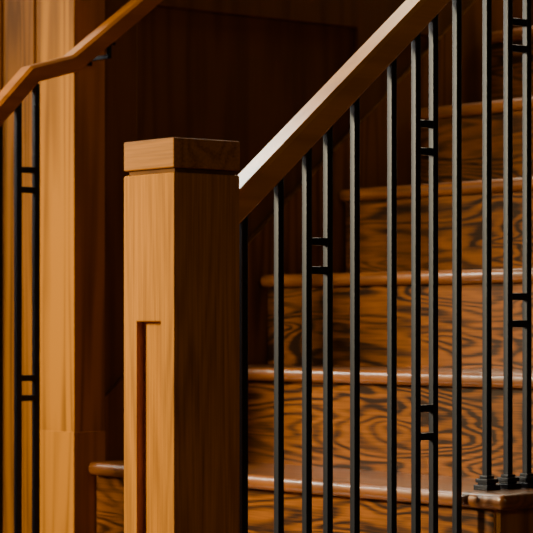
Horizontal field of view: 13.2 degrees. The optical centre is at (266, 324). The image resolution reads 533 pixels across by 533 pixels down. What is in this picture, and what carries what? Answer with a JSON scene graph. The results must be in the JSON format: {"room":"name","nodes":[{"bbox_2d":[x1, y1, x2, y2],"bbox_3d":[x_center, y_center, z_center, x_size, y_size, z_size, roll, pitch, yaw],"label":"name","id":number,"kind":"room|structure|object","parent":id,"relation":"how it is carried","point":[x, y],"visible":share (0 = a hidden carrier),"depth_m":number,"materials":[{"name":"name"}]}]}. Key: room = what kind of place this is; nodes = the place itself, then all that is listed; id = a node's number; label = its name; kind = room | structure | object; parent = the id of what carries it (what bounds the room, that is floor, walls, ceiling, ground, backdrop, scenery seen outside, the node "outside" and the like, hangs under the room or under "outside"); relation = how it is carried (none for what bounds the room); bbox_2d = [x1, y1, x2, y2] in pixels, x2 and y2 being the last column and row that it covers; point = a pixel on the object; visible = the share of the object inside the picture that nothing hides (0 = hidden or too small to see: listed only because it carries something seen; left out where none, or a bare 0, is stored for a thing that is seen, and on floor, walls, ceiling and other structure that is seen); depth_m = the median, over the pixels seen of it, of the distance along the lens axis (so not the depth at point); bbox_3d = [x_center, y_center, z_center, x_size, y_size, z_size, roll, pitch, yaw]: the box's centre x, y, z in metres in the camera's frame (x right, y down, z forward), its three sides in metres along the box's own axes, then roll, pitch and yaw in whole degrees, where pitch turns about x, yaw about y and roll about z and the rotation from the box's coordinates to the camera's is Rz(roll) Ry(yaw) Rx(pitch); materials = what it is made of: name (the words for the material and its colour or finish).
{"room":"staircase","nodes":[
{"label":"staircase","id":0,"kind":"room"},
{"bbox_2d":[0,0,39,532],"bbox_3d":[-1.482,-0.812,6.210,0.062,3.400,3.243,0,0,-40],"label":"wall","id":1,"kind":"structure","parent":0,"point":[19,19],"depth_m":5.07,"materials":[{"name":"brown wood"}]},
{"bbox_2d":[105,0,472,393],"bbox_3d":[0.940,-0.812,6.029,3.438,3.400,0.110,0,0,-40],"label":"wall","id":2,"kind":"structure","parent":0,"point":[240,71],"depth_m":5.12,"materials":[{"name":"brown wood"}]},
{"bbox_2d":[105,0,532,460],"bbox_3d":[0.321,-0.292,5.445,1.738,2.072,0.020,0,0,-40],"label":"trim","id":3,"kind":"structure","parent":2,"relation":"attached to","point":[373,127],"depth_m":5.31,"materials":[{"name":"brown wood"}]},
{"bbox_3d":[-0.348,0.938,2.439,10.200,0.100,10.500,0,0,-40],"label":"floor","id":4,"kind":"structure","parent":0,"visible":0},
{"bbox_2d":[40,0,104,532],"bbox_3d":[-0.414,-0.812,4.906,0.081,3.400,0.128,0,0,-40],"label":"pilaster","id":5,"kind":"object","parent":4,"relation":"on","point":[72,105],"visible":0.9,"depth_m":4.87,"materials":[{"name":"brown wood"}]},
{"bbox_2d":[0,0,162,125],"bbox_3d":[-0.179,-0.754,4.953,1.536,1.268,0.103,0,0,-40],"label":"handrail","id":6,"kind":"object","parent":5,"relation":"attached to","point":[22,83],"visible":1,"depth_m":4.72,"materials":[{"name":"wood"}]},
{"bbox_2d":[124,137,239,532],"bbox_3d":[-0.132,0.301,3.591,0.130,1.174,0.130,0,0,-40],"label":"newel post","id":7,"kind":"object","parent":4,"relation":"on","point":[181,195],"visible":1,"depth_m":3.55,"materials":[{"name":"brown wood"}]},
{"bbox_2d":[238,0,450,223],"bbox_3d":[0.451,-0.748,4.073,1.386,1.235,0.052,0,0,-40],"label":"handrail","id":8,"kind":"object","parent":7,"relation":"attached to","point":[302,132],"visible":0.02,"depth_m":3.77,"materials":[{"name":"brown wood"}]},
{"bbox_2d":[89,26,532,532],"bbox_3d":[1.115,-0.112,5.287,3.915,2.000,1.225,0,0,-40],"label":"staircase","id":9,"kind":"structure","parent":4,"relation":"on","point":[502,510],"depth_m":4.73,"materials":[{"name":"brown wood"}]},
{"bbox_2d":[0,124,2,532],"bbox_3d":[-0.538,0.140,4.618,0.034,1.096,0.034,0,0,-40],"label":"baluster","id":10,"kind":"object","parent":9,"relation":"on","point":[1,126],"visible":1,"depth_m":4.62,"materials":[{"name":"black metal"}]},
{"bbox_2d":[14,84,39,532],"bbox_3d":[-0.485,-0.001,4.661,0.078,0.978,0.034,0,0,-40],"label":"baluster","id":11,"kind":"object","parent":9,"relation":"on","point":[34,170],"visible":1,"depth_m":4.66,"materials":[{"name":"black metal"}]},
{"bbox_2d":[239,216,247,532],"bbox_3d":[-0.038,0.251,3.669,0.034,0.874,0.034,0,0,-40],"label":"baluster","id":12,"kind":"object","parent":9,"relation":"on","point":[243,226],"visible":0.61,"depth_m":3.66,"materials":[{"name":"black metal"}]},
{"bbox_2d":[274,177,283,532],"bbox_3d":[0.020,0.219,3.717,0.034,0.937,0.034,0,0,-40],"label":"baluster","id":13,"kind":"object","parent":9,"relation":"on","point":[279,188],"visible":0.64,"depth_m":3.71,"materials":[{"name":"black metal"}]},
{"bbox_2d":[302,126,332,532],"bbox_3d":[0.084,0.174,3.769,0.080,1.027,0.034,0,0,-40],"label":"baluster","id":14,"kind":"object","parent":9,"relation":"on","point":[308,241],"visible":0.84,"depth_m":3.77,"materials":[{"name":"black metal"}]},
{"bbox_2d":[350,97,359,532],"bbox_3d":[0.147,0.149,3.822,0.034,1.078,0.034,0,0,-40],"label":"baluster","id":15,"kind":"object","parent":9,"relation":"on","point":[355,107],"visible":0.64,"depth_m":3.82,"materials":[{"name":"black metal"}]},
{"bbox_2d":[387,58,396,532],"bbox_3d":[0.211,0.013,3.875,0.034,0.949,0.034,0,0,-40],"label":"baluster","id":16,"kind":"object","parent":9,"relation":"on","point":[392,68],"visible":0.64,"depth_m":3.87,"materials":[{"name":"black metal"}]},
{"bbox_2d":[411,14,437,532],"bbox_3d":[0.270,-0.028,3.924,0.075,1.031,0.034,0,0,-40],"label":"baluster","id":17,"kind":"object","parent":9,"relation":"on","point":[417,123],"visible":0.9,"depth_m":3.92,"materials":[{"name":"black metal"}]},
{"bbox_2d":[452,0,461,532],"bbox_3d":[0.329,-0.052,3.972,0.034,1.079,0.034,0,0,-40],"label":"baluster","id":18,"kind":"object","parent":9,"relation":"on","point":[456,4],"visible":1,"depth_m":3.97,"materials":[{"name":"black metal"}]},
{"bbox_2d":[473,0,500,490],"bbox_3d":[0.385,-0.183,4.019,0.034,0.941,0.034,0,0,-40],"label":"baluster","id":19,"kind":"object","parent":9,"relation":"on","point":[486,482],"visible":1,"depth_m":4.01,"materials":[{"name":"black metal"}]},
{"bbox_2d":[496,0,532,488],"bbox_3d":[0.444,-0.225,4.067,0.082,1.027,0.034,0,0,-40],"label":"baluster","id":20,"kind":"object","parent":9,"relation":"on","point":[507,480],"visible":0.98,"depth_m":4.06,"materials":[{"name":"black metal"}]}
]}

